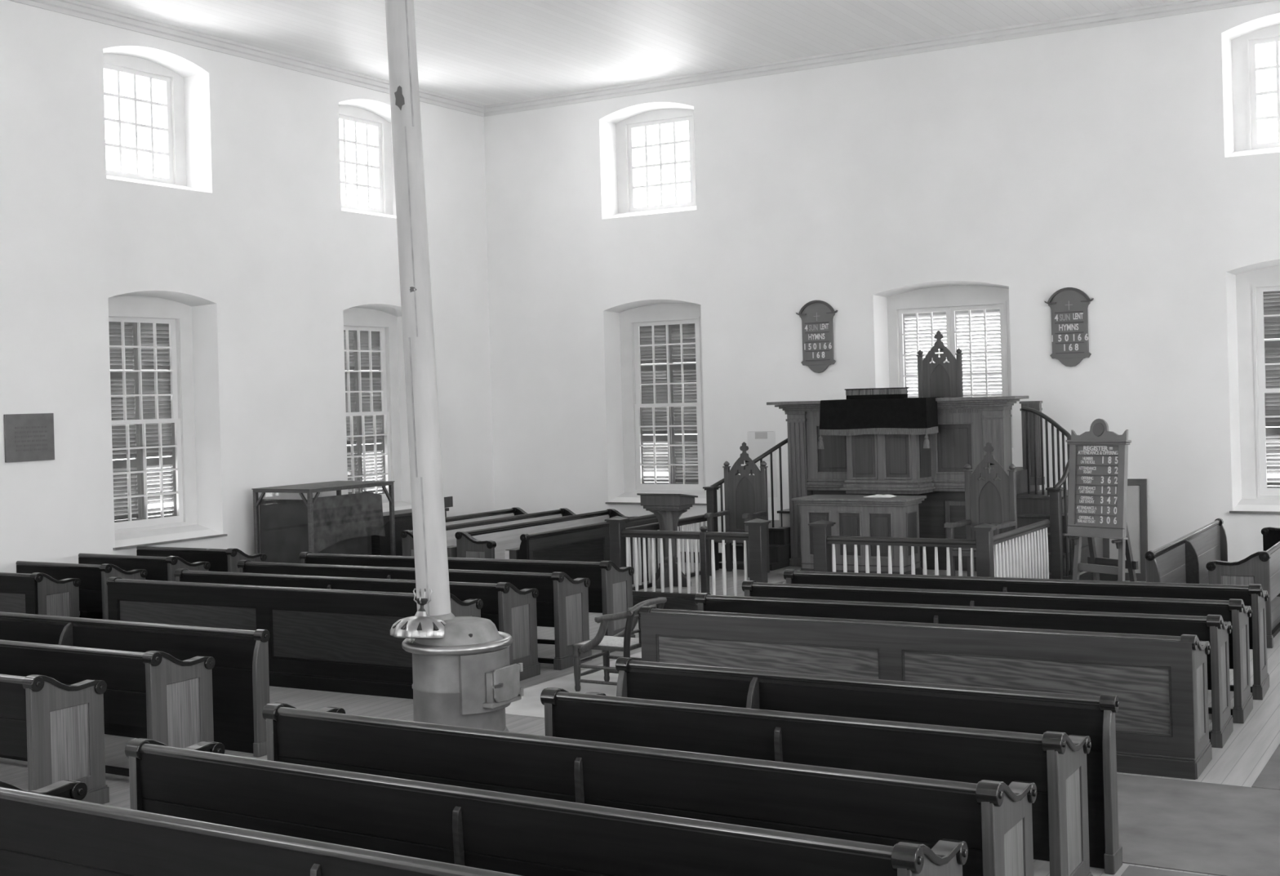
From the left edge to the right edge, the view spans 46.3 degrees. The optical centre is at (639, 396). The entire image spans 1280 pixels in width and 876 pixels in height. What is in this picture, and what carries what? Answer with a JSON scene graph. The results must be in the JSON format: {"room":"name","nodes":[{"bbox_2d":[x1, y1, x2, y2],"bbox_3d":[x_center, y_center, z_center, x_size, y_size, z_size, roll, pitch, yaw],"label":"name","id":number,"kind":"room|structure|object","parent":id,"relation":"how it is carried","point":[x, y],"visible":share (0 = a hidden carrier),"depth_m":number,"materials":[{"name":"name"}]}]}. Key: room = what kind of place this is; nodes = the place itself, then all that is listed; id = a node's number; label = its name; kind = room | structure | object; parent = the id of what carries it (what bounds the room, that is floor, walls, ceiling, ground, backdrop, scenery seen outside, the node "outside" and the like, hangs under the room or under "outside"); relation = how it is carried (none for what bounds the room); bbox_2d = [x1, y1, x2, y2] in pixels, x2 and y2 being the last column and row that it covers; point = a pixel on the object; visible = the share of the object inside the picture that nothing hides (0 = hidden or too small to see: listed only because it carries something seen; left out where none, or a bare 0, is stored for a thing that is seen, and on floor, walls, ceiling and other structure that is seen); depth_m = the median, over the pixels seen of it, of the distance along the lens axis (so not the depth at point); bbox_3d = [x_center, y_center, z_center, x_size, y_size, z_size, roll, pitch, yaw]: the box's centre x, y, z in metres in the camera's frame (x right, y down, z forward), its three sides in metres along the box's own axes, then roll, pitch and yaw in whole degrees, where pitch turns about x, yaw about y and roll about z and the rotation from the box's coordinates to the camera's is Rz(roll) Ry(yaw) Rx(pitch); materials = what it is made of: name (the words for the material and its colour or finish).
{"room":"house of worship","nodes":[
{"label":"house of worship","id":0,"kind":"room"},
{"bbox_2d":[0,0,494,615],"bbox_3d":[-8.443,-0.897,14.642,0.580,7.460,23.820,-2,0,31],"label":"wall","id":1,"kind":"structure","parent":0,"point":[262,247],"depth_m":19.30,"materials":[{"name":"paint"}]},
{"bbox_2d":[4,413,54,462],"bbox_3d":[-6.816,0.453,16.729,0.031,0.530,0.630,-2,0,31],"label":"tablet","id":2,"kind":"object","parent":1,"relation":"attached to","point":[27,437],"visible":1,"depth_m":16.70,"materials":[{"name":"grey"}]},
{"bbox_2d":[102,53,186,186],"bbox_3d":[-6.329,-3.462,18.700,0.174,1.550,1.560,-2,0,31],"label":"window","id":3,"kind":"structure","parent":1,"relation":"in","point":[175,153],"depth_m":18.90,"materials":[{"name":"white paint"}]},
{"bbox_2d":[107,295,227,550],"bbox_3d":[-6.040,0.271,18.591,0.605,3.068,1.770,-2,0,31],"label":"window","id":4,"kind":"structure","parent":1,"relation":"in","point":[151,357],"depth_m":18.87,"materials":[{"name":"white paint"}]},
{"bbox_2d":[108,321,141,522],"bbox_3d":[-6.422,0.317,18.483,0.043,2.580,0.566,-2,0,31],"label":"shutter","id":5,"kind":"object","parent":4,"relation":"attached to","point":[132,356],"depth_m":18.53,"materials":[{"name":"paint"}]},
{"bbox_2d":[136,322,177,519],"bbox_3d":[-6.130,0.309,18.978,0.054,2.580,0.566,-2,0,31],"label":"shutter","id":6,"kind":"object","parent":4,"relation":"attached to","point":[156,342],"depth_m":18.95,"materials":[{"name":"paint"}]},
{"bbox_2d":[9,0,484,116],"bbox_3d":[-8.252,-4.457,14.471,0.090,0.165,22.660,-2,0,31],"label":"crown molding","id":7,"kind":"structure","parent":1,"relation":"attached to","point":[71,7],"depth_m":19.43,"materials":[{"name":"white paint"}]},
{"bbox_2d":[338,105,393,214],"bbox_3d":[-4.248,-3.519,22.226,0.174,1.550,1.560,-2,0,31],"label":"window","id":8,"kind":"structure","parent":1,"relation":"in","point":[382,127],"depth_m":22.49,"materials":[{"name":"white paint"}]},
{"bbox_2d":[342,307,411,508],"bbox_3d":[-3.959,0.213,22.117,0.605,3.068,1.770,-2,0,31],"label":"window","id":9,"kind":"structure","parent":1,"relation":"in","point":[370,335],"depth_m":22.47,"materials":[{"name":"white paint"}]},
{"bbox_2d":[343,329,360,493],"bbox_3d":[-4.341,0.260,22.010,0.043,2.580,0.566,-2,0,31],"label":"shutter","id":10,"kind":"object","parent":9,"relation":"attached to","point":[351,337],"depth_m":22.17,"materials":[{"name":"paint"}]},
{"bbox_2d":[355,330,386,493],"bbox_3d":[-4.049,0.252,22.504,0.054,2.580,0.566,-2,0,31],"label":"shutter","id":11,"kind":"object","parent":9,"relation":"attached to","point":[371,345],"depth_m":22.47,"materials":[{"name":"paint"}]},
{"bbox_2d":[75,0,1177,105],"bbox_3d":[-1.780,-4.813,10.646,16.300,0.200,23.820,-2,0,31],"label":"ceiling","id":12,"kind":"structure","parent":0,"point":[484,52],"depth_m":19.39,"materials":[{"name":"white paint"}]},
{"bbox_2d":[0,562,1279,875],"bbox_3d":[-1.573,2.669,10.646,16.300,0.250,23.820,-2,0,31],"label":"floor","id":13,"kind":"structure","parent":0,"point":[1251,744],"depth_m":11.28,"materials":[{"name":"grey wood"}]},
{"bbox_2d":[0,572,80,617],"bbox_3d":[-6.549,2.234,15.579,1.482,0.903,0.583,-2,0,29],"label":"pew","id":14,"kind":"object","parent":13,"relation":"on","point":[36,593],"visible":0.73,"depth_m":15.17,"materials":[{"name":"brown wood"}]},
{"bbox_2d":[0,674,109,804],"bbox_3d":[-5.224,2.197,10.312,3.914,0.903,0.567,-2,0,30],"label":"pew","id":15,"kind":"object","parent":13,"relation":"on","point":[45,721],"visible":0.9,"depth_m":9.28,"materials":[{"name":"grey wood"}]},
{"bbox_2d":[16,560,147,619],"bbox_3d":[-6.082,2.221,16.293,1.497,0.903,0.567,-2,0,31],"label":"pew","id":16,"kind":"object","parent":13,"relation":"on","point":[93,588],"visible":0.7,"depth_m":15.90,"materials":[{"name":"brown wood"}]},
{"bbox_2d":[0,640,215,776],"bbox_3d":[-4.757,2.184,11.104,3.914,0.903,0.567,-2,0,30],"label":"pew","id":17,"kind":"object","parent":13,"relation":"on","point":[159,692],"visible":0.77,"depth_m":10.15,"materials":[{"name":"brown wood"}]},
{"bbox_2d":[0,611,270,757],"bbox_3d":[-4.390,2.172,11.731,3.950,0.900,0.230,-2,0,30],"label":"pew","id":18,"kind":"object","parent":13,"relation":"on","point":[240,672],"visible":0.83,"depth_m":11.03,"materials":[{"name":"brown wood"}]},
{"bbox_2d":[78,553,210,619],"bbox_3d":[-5.622,2.208,16.959,1.587,0.903,0.567,-2,0,31],"label":"pew","id":19,"kind":"object","parent":13,"relation":"on","point":[158,568],"visible":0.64,"depth_m":16.62,"materials":[{"name":"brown wood"}]},
{"bbox_2d":[136,546,266,572],"bbox_3d":[-5.186,2.196,17.686,1.607,0.903,0.567,-2,0,30],"label":"pew","id":20,"kind":"object","parent":13,"relation":"on","point":[227,560],"visible":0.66,"depth_m":17.31,"materials":[{"name":"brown wood"}]},
{"bbox_2d":[0,779,520,875],"bbox_3d":[-1.051,2.082,5.745,4.044,0.903,0.567,-2,0,31],"label":"pew","id":21,"kind":"object","parent":13,"relation":"on","point":[50,830],"visible":1,"depth_m":6.00,"materials":[{"name":"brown wood"}]},
{"bbox_2d":[106,577,483,698],"bbox_3d":[-3.247,2.143,13.710,4.036,0.903,0.583,-2,0,29],"label":"pew","id":22,"kind":"object","parent":13,"relation":"on","point":[321,639],"visible":0.6,"depth_m":13.23,"materials":[{"name":"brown wood"}]},
{"bbox_2d":[251,480,395,563],"bbox_3d":[-4.160,1.891,19.864,1.010,1.450,1.650,-2,0,31],"label":"display case","id":23,"kind":"object","parent":13,"relation":"on","point":[338,524],"visible":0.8,"depth_m":19.37,"materials":[{"name":"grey wood"}]},
{"bbox_2d":[173,568,540,680],"bbox_3d":[-2.790,2.130,14.329,3.996,0.903,0.567,-2,0,29],"label":"pew","id":24,"kind":"object","parent":13,"relation":"on","point":[513,611],"visible":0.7,"depth_m":13.53,"materials":[{"name":"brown wood"}]},
{"bbox_2d":[371,507,448,555],"bbox_3d":[-3.405,2.122,21.496,0.500,0.945,1.560,-2,0,31],"label":"chest","id":25,"kind":"object","parent":13,"relation":"on","point":[380,545],"visible":0.16,"depth_m":21.03,"materials":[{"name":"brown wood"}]},
{"bbox_2d":[444,496,453,507],"bbox_3d":[-2.967,1.560,21.948,0.024,0.155,0.700,-2,0,31],"label":"board","id":26,"kind":"object","parent":25,"relation":"on","point":[448,501],"visible":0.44,"depth_m":22.16,"materials":[{"name":"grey wood"}]},
{"bbox_2d":[237,560,591,670],"bbox_3d":[-2.341,2.118,15.010,3.996,0.903,0.567,-2,0,29],"label":"pew","id":27,"kind":"object","parent":13,"relation":"on","point":[562,601],"visible":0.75,"depth_m":14.12,"materials":[{"name":"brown wood"}]},
{"bbox_2d":[447,545,457,557],"bbox_3d":[-2.338,2.215,18.645,0.160,0.700,0.248,-2,0,31],"label":"box","id":28,"kind":"object","parent":13,"relation":"on","point":[451,550],"visible":0.18,"depth_m":18.55,"materials":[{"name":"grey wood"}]},
{"bbox_2d":[390,588,524,731],"bbox_3d":[-1.336,1.961,11.021,0.879,1.152,0.891,-2,0,31],"label":"stove","id":29,"kind":"object","parent":13,"relation":"on","point":[464,675],"visible":0.85,"depth_m":10.77,"materials":[{"name":"metal"}]},
{"bbox_2d":[385,0,455,620],"bbox_3d":[-1.741,-1.536,11.268,0.603,6.473,0.400,-2,0,31],"label":"stovepipe","id":30,"kind":"object","parent":29,"relation":"on","point":[428,521],"visible":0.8,"depth_m":11.15,"materials":[{"name":"metal"}]},
{"bbox_2d":[299,551,635,653],"bbox_3d":[-1.889,2.105,15.785,3.879,0.903,0.567,-2,0,28],"label":"pew","id":31,"kind":"object","parent":13,"relation":"on","point":[610,590],"visible":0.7,"depth_m":15.01,"materials":[{"name":"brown wood"}]},
{"bbox_2d":[444,506,527,524],"bbox_3d":[-2.231,2.115,21.332,0.567,0.903,2.364,-2,0,30],"label":"pew","id":32,"kind":"object","parent":13,"relation":"on","point":[514,511],"visible":0.19,"depth_m":21.75,"materials":[{"name":"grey wood"}]},
{"bbox_2d":[400,507,575,555],"bbox_3d":[-1.834,2.104,20.324,0.567,0.903,3.694,-2,0,31],"label":"pew","id":33,"kind":"object","parent":13,"relation":"on","point":[406,535],"visible":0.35,"depth_m":20.28,"materials":[{"name":"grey wood"}]},
{"bbox_2d":[505,547,519,559],"bbox_3d":[-1.491,2.192,18.144,0.160,0.700,0.248,-2,0,31],"label":"box","id":34,"kind":"object","parent":13,"relation":"on","point":[511,553],"visible":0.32,"depth_m":18.04,"materials":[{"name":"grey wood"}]},
{"bbox_2d":[454,508,637,559],"bbox_3d":[-1.116,2.084,19.937,0.567,0.903,3.674,-2,0,30],"label":"pew","id":35,"kind":"object","parent":13,"relation":"on","point":[491,542],"visible":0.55,"depth_m":19.36,"materials":[{"name":"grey wood"}]},
{"bbox_2d":[124,737,968,875],"bbox_3d":[-0.618,2.070,6.476,4.044,0.903,0.567,-2,0,31],"label":"pew","id":36,"kind":"object","parent":13,"relation":"on","point":[517,834],"visible":0.94,"depth_m":6.21,"materials":[{"name":"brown wood"}]},
{"bbox_2d":[505,651,641,718],"bbox_3d":[0.288,2.490,13.864,1.280,0.006,4.700,-2,0,31],"label":"mat","id":37,"kind":"object","parent":13,"relation":"on","point":[530,704],"visible":0.14,"depth_m":12.85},
{"bbox_2d":[573,596,666,691],"bbox_3d":[-0.173,2.114,12.829,0.646,0.780,0.608,-2,0,31],"label":"armchair","id":38,"kind":"object","parent":37,"relation":"on","point":[623,641],"visible":0.67,"depth_m":12.68,"materials":[{"name":"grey wood"}]},
{"bbox_2d":[519,514,679,584],"bbox_3d":[-0.465,2.063,19.527,0.186,0.900,3.800,-2,0,31],"label":"pew","id":39,"kind":"object","parent":13,"relation":"on","point":[590,542],"visible":0.37,"depth_m":18.91,"materials":[{"name":"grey wood"}]},
{"bbox_2d":[262,702,1036,875],"bbox_3d":[-0.146,2.057,7.278,4.044,0.903,0.567,-2,0,31],"label":"pew","id":40,"kind":"object","parent":13,"relation":"on","point":[993,818],"visible":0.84,"depth_m":6.78,"materials":[{"name":"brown wood"}]},
{"bbox_2d":[540,687,1093,875],"bbox_3d":[0.838,2.030,7.800,2.874,0.903,0.567,-2,0,30],"label":"pew","id":41,"kind":"object","parent":13,"relation":"on","point":[1055,762],"visible":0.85,"depth_m":7.34,"materials":[{"name":"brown wood"}]},
{"bbox_2d":[615,657,1122,875],"bbox_3d":[1.159,2.019,8.438,3.020,0.900,0.230,-2,0,31],"label":"pew","id":42,"kind":"object","parent":13,"relation":"on","point":[924,703],"visible":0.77,"depth_m":8.21,"materials":[{"name":"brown wood"}]},
{"bbox_2d":[632,565,1117,610],"bbox_3d":[2.864,2.297,18.176,4.640,0.250,5.110,-2,0,31],"label":"platform","id":43,"kind":"object","parent":13,"relation":"on","point":[775,575],"visible":0.07,"depth_m":17.73,"materials":[{"name":"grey wood"}]},
{"bbox_2d":[636,493,697,588],"bbox_3d":[0.341,1.687,17.768,0.590,1.110,0.540,-2,0,31],"label":"baptismal font","id":44,"kind":"object","parent":43,"relation":"on","point":[668,508],"visible":0.69,"depth_m":17.67,"materials":[{"name":"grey wood"}]},
{"bbox_2d":[604,514,770,598],"bbox_3d":[1.067,1.781,17.640,1.985,0.910,2.385,-2,0,31],"label":"rail","id":45,"kind":"object","parent":43,"relation":"on","point":[620,535],"visible":0.83,"depth_m":16.79,"materials":[{"name":"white wood"}]},
{"bbox_2d":[704,441,769,577],"bbox_3d":[1.208,1.395,18.709,0.604,1.644,0.607,-2,0,31],"label":"chair","id":46,"kind":"object","parent":43,"relation":"on","point":[745,495],"visible":0.86,"depth_m":18.91,"materials":[{"name":"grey wood"}]},
{"bbox_2d":[702,438,791,570],"bbox_3d":[1.799,1.284,19.970,0.941,1.834,2.315,-2,0,31],"label":"stair","id":47,"kind":"structure","parent":43,"relation":"on","point":[780,547],"depth_m":19.37,"materials":[{"name":"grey wood"}]},
{"bbox_2d":[791,494,926,574],"bbox_3d":[2.611,1.684,17.776,1.440,0.990,0.670,-2,0,31],"label":"table","id":48,"kind":"object","parent":43,"relation":"on","point":[853,515],"visible":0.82,"depth_m":17.52,"materials":[{"name":"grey wood"}]},
{"bbox_2d":[864,493,896,497],"bbox_3d":[2.837,1.169,17.692,0.330,0.022,0.210,-2,0,31],"label":"open booklet","id":49,"kind":"object","parent":48,"relation":"on","point":[878,495],"visible":1,"depth_m":17.63,"materials":[{"name":"white paper"}]},
{"bbox_2d":[766,395,1044,571],"bbox_3d":[3.454,1.088,19.231,3.270,2.135,2.100,-2,0,31],"label":"pulpit","id":50,"kind":"object","parent":43,"relation":"on","point":[895,464],"visible":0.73,"depth_m":18.48,"materials":[{"name":"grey wood"}]},
{"bbox_2d":[817,396,939,448],"bbox_3d":[2.991,0.326,18.567,1.459,0.606,0.692,-2,0,31],"label":"cloth","id":51,"kind":"object","parent":50,"relation":"on","point":[904,415],"visible":1,"depth_m":18.27,"materials":[{"name":"fabric"}]},
{"bbox_2d":[844,386,908,399],"bbox_3d":[2.940,-0.043,18.610,0.750,0.130,0.260,-2,0,31],"label":"book","id":52,"kind":"object","parent":51,"relation":"on","point":[876,393],"visible":0.99,"depth_m":18.49,"materials":[{"name":"paper"}]},
{"bbox_2d":[766,395,1028,404],"bbox_3d":[3.110,0.048,18.697,3.270,0.037,0.860,-2,0,31],"label":"shelf","id":53,"kind":"object","parent":50,"relation":"attached to","point":[998,399],"depth_m":18.12,"materials":[{"name":"grey wood"}]},
{"bbox_2d":[916,330,963,397],"bbox_3d":[3.770,-0.036,19.229,0.604,1.644,0.607,-2,0,31],"label":"chair","id":54,"kind":"object","parent":50,"relation":"on","point":[940,379],"visible":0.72,"depth_m":19.44,"materials":[{"name":"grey wood"}]},
{"bbox_2d":[808,519,1049,578],"bbox_3d":[3.240,1.721,16.357,1.985,0.910,2.385,-2,0,31],"label":"rail","id":55,"kind":"object","parent":43,"relation":"on","point":[1029,558],"visible":0.56,"depth_m":15.60,"materials":[{"name":"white wood"}]},
{"bbox_2d":[944,441,1017,576],"bbox_3d":[3.736,1.325,16.404,0.604,1.644,0.607,-2,0,37],"label":"chair","id":56,"kind":"object","parent":43,"relation":"on","point":[988,500],"visible":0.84,"depth_m":16.58,"materials":[{"name":"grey wood"}]},
{"bbox_2d":[1016,406,1089,579],"bbox_3d":[4.981,1.113,18.078,0.940,2.001,2.335,-2,0,31],"label":"stair","id":57,"kind":"structure","parent":43,"relation":"on","point":[1051,504],"depth_m":17.89,"materials":[{"name":"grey wood"}]},
{"bbox_2d":[638,606,1212,779],"bbox_3d":[1.883,2.001,10.645,4.044,0.903,0.583,-2,0,30],"label":"pew","id":58,"kind":"object","parent":13,"relation":"on","point":[1159,682],"visible":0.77,"depth_m":10.04,"materials":[{"name":"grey wood"}]},
{"bbox_2d":[694,592,1233,748],"bbox_3d":[2.340,1.989,11.389,4.006,0.903,0.567,-2,0,29],"label":"pew","id":59,"kind":"object","parent":13,"relation":"on","point":[1212,628],"visible":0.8,"depth_m":10.81,"materials":[{"name":"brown wood"}]},
{"bbox_2d":[742,580,1253,724],"bbox_3d":[2.769,1.977,12.105,4.016,0.903,0.567,-2,0,29],"label":"pew","id":60,"kind":"object","parent":13,"relation":"on","point":[1233,611],"visible":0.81,"depth_m":11.52,"materials":[{"name":"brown wood"}]},
{"bbox_2d":[783,568,1269,700],"bbox_3d":[3.212,1.965,12.871,4.028,0.903,0.567,-2,0,28],"label":"pew","id":61,"kind":"object","parent":13,"relation":"on","point":[1253,595],"visible":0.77,"depth_m":12.31,"materials":[{"name":"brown wood"}]},
{"bbox_2d":[1068,522,1138,582],"bbox_3d":[4.328,1.582,13.848,0.450,1.606,0.620,-2,0,-32],"label":"easel","id":62,"kind":"object","parent":13,"relation":"on","point":[1095,565],"visible":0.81,"depth_m":13.81,"materials":[{"name":"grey wood"}]},
{"bbox_2d":[1064,418,1131,539],"bbox_3d":[4.207,0.751,13.803,0.157,1.098,0.704,-2,0,-32],"label":"board","id":63,"kind":"object","parent":62,"relation":"on","point":[1097,507],"visible":1,"depth_m":13.79,"materials":[{"name":"paint"}]},
{"bbox_2d":[1102,479,1147,581],"bbox_3d":[6.168,1.688,19.047,0.550,1.289,0.124,-2,0,31],"label":"framed panel","id":64,"kind":"object","parent":13,"relation":"on","point":[1136,509],"visible":0.38,"depth_m":18.97,"materials":[{"name":"wood"}]},
{"bbox_2d":[1120,865,1206,875],"bbox_3d":[0.740,2.477,2.582,2.170,0.006,10.730,-2,0,31],"label":"mat","id":65,"kind":"object","parent":13,"relation":"on","point":[1131,870],"visible":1,"depth_m":7.62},
{"bbox_2d":[1144,518,1227,584],"bbox_3d":[5.831,1.890,15.832,0.230,0.900,3.800,-2,0,31],"label":"pew","id":66,"kind":"object","parent":13,"relation":"on","point":[1184,560],"visible":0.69,"depth_m":15.60,"materials":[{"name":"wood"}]},
{"bbox_2d":[1116,773,1279,875],"bbox_3d":[2.403,2.431,8.922,5.750,0.006,1.800,-2,0,31],"label":"mat","id":67,"kind":"object","parent":13,"relation":"on","point":[1218,829],"visible":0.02,"depth_m":8.39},
{"bbox_2d":[1205,526,1279,648],"bbox_3d":[6.545,1.873,15.652,0.567,0.903,3.694,-2,0,30],"label":"pew","id":68,"kind":"object","parent":13,"relation":"on","point":[1262,567],"visible":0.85,"depth_m":14.12,"materials":[{"name":"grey wood"}]},
{"bbox_2d":[1251,743,1279,790],"bbox_3d":[5.670,2.341,10.621,1.850,0.006,4.410,-2,0,31],"label":"mat","id":69,"kind":"object","parent":13,"relation":"on","point":[1268,778],"visible":1,"depth_m":9.44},
{"bbox_2d":[484,0,1279,561],"bbox_3d":[4.229,-1.247,20.652,16.300,7.460,0.580,-2,0,31],"label":"wall","id":70,"kind":"structure","parent":0,"point":[1103,162],"depth_m":20.64,"materials":[{"name":"paint"}]},
{"bbox_2d":[604,302,706,505],"bbox_3d":[0.338,0.095,22.932,1.770,3.068,0.605,-2,0,31],"label":"window","id":71,"kind":"structure","parent":70,"relation":"in","point":[665,397],"depth_m":23.18,"materials":[{"name":"white paint"}]},
{"bbox_2d":[639,324,672,484],"bbox_3d":[0.232,0.134,23.315,0.566,2.580,0.053,-2,0,31],"label":"shutter","id":72,"kind":"object","parent":71,"relation":"attached to","point":[655,380],"depth_m":23.28,"materials":[{"name":"paint"}]},
{"bbox_2d":[668,323,698,484],"bbox_3d":[0.726,0.120,23.023,0.566,2.580,0.043,-2,0,31],"label":"shutter","id":73,"kind":"object","parent":71,"relation":"attached to","point":[683,375],"depth_m":23.03,"materials":[{"name":"paint"}]},
{"bbox_2d":[615,108,696,213],"bbox_3d":[0.345,-3.646,23.117,1.560,1.550,0.174,-2,0,31],"label":"window","id":74,"kind":"structure","parent":70,"relation":"in","point":[624,129],"depth_m":23.18,"materials":[{"name":"white paint"}]},
{"bbox_2d":[680,551,722,563],"bbox_3d":[4.174,2.306,20.392,15.140,0.160,0.022,-2,0,31],"label":"baseboard","id":75,"kind":"structure","parent":70,"relation":"attached to","point":[720,554],"depth_m":22.32,"materials":[{"name":"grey wood"}]},
{"bbox_2d":[746,431,777,497],"bbox_3d":[1.776,0.981,21.794,0.450,0.960,0.006,-2,0,31],"label":"notice","id":76,"kind":"object","parent":70,"relation":"attached to","point":[758,442],"visible":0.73,"depth_m":21.76,"materials":[{"name":"white"}]},
{"bbox_2d":[755,431,774,461],"bbox_3d":[1.767,0.717,21.792,0.400,0.429,0.002,-2,0,31],"label":"print","id":77,"kind":"object","parent":76,"relation":"attached to","point":[764,440],"depth_m":21.76,"materials":[{"name":"grey paper"}]},
{"bbox_2d":[795,300,837,373],"bbox_3d":[2.521,-0.857,21.293,0.630,1.035,0.057,-2,0,31],"label":"hymn board","id":78,"kind":"object","parent":70,"relation":"attached to","point":[816,316],"visible":1,"depth_m":21.28,"materials":[{"name":"paint"}]},
{"bbox_2d":[484,0,1275,116],"bbox_3d":[3.960,-4.794,20.363,15.140,0.165,0.090,-2,0,31],"label":"crown molding","id":79,"kind":"structure","parent":70,"relation":"attached to","point":[1179,6],"depth_m":20.71,"materials":[{"name":"white paint"}]},
{"bbox_2d":[887,284,1013,447],"bbox_3d":[4.345,-0.415,20.809,1.820,2.250,0.174,-2,0,31],"label":"window","id":80,"kind":"structure","parent":70,"relation":"in","point":[950,302],"depth_m":20.76,"materials":[{"name":"white paint"}]},
{"bbox_2d":[902,311,946,395],"bbox_3d":[4.054,-0.297,21.053,0.746,1.870,0.037,-2,0,31],"label":"shutter","id":81,"kind":"object","parent":80,"relation":"attached to","point":[937,316],"depth_m":21.14,"materials":[{"name":"paint"}]},
{"bbox_2d":[955,308,1002,396],"bbox_3d":[4.703,-0.315,20.669,0.746,1.870,0.037,-2,0,31],"label":"shutter","id":82,"kind":"object","parent":80,"relation":"attached to","point":[996,312],"depth_m":20.67,"materials":[{"name":"paint"}]},
{"bbox_2d":[1044,287,1093,366],"bbox_3d":[5.586,-0.907,19.483,0.630,1.035,0.057,-2,0,31],"label":"hymn board","id":83,"kind":"object","parent":70,"relation":"attached to","point":[1068,306],"visible":1,"depth_m":19.48,"materials":[{"name":"paint"}]},
{"bbox_2d":[1229,265,1279,514],"bbox_3d":[8.154,-0.121,18.316,1.770,3.068,0.605,-2,0,31],"label":"window","id":84,"kind":"structure","parent":70,"relation":"in","point":[1257,291],"depth_m":18.76,"materials":[{"name":"white paint"}]},
{"bbox_2d":[1262,290,1279,488],"bbox_3d":[8.048,-0.082,18.699,0.566,2.580,0.053,-2,0,31],"label":"shutter","id":85,"kind":"object","parent":84,"relation":"attached to","point":[1271,299],"depth_m":18.76,"materials":[{"name":"paint"}]},
{"bbox_2d":[1231,23,1279,151],"bbox_3d":[8.161,-3.861,18.501,1.560,1.550,0.174,-2,0,31],"label":"window","id":86,"kind":"structure","parent":70,"relation":"in","point":[1244,68],"depth_m":18.73,"materials":[{"name":"white paint"}]},
{"label":"outside","id":87,"kind":"structure","parent":0,"visible":0},
{"bbox_2d":[112,426,1279,516],"bbox_3d":[0.860,2.927,11.153,230.000,0.300,240.000,-2,0,31],"label":"ground","id":88,"kind":"structure","parent":87,"point":[1268,475],"depth_m":52.93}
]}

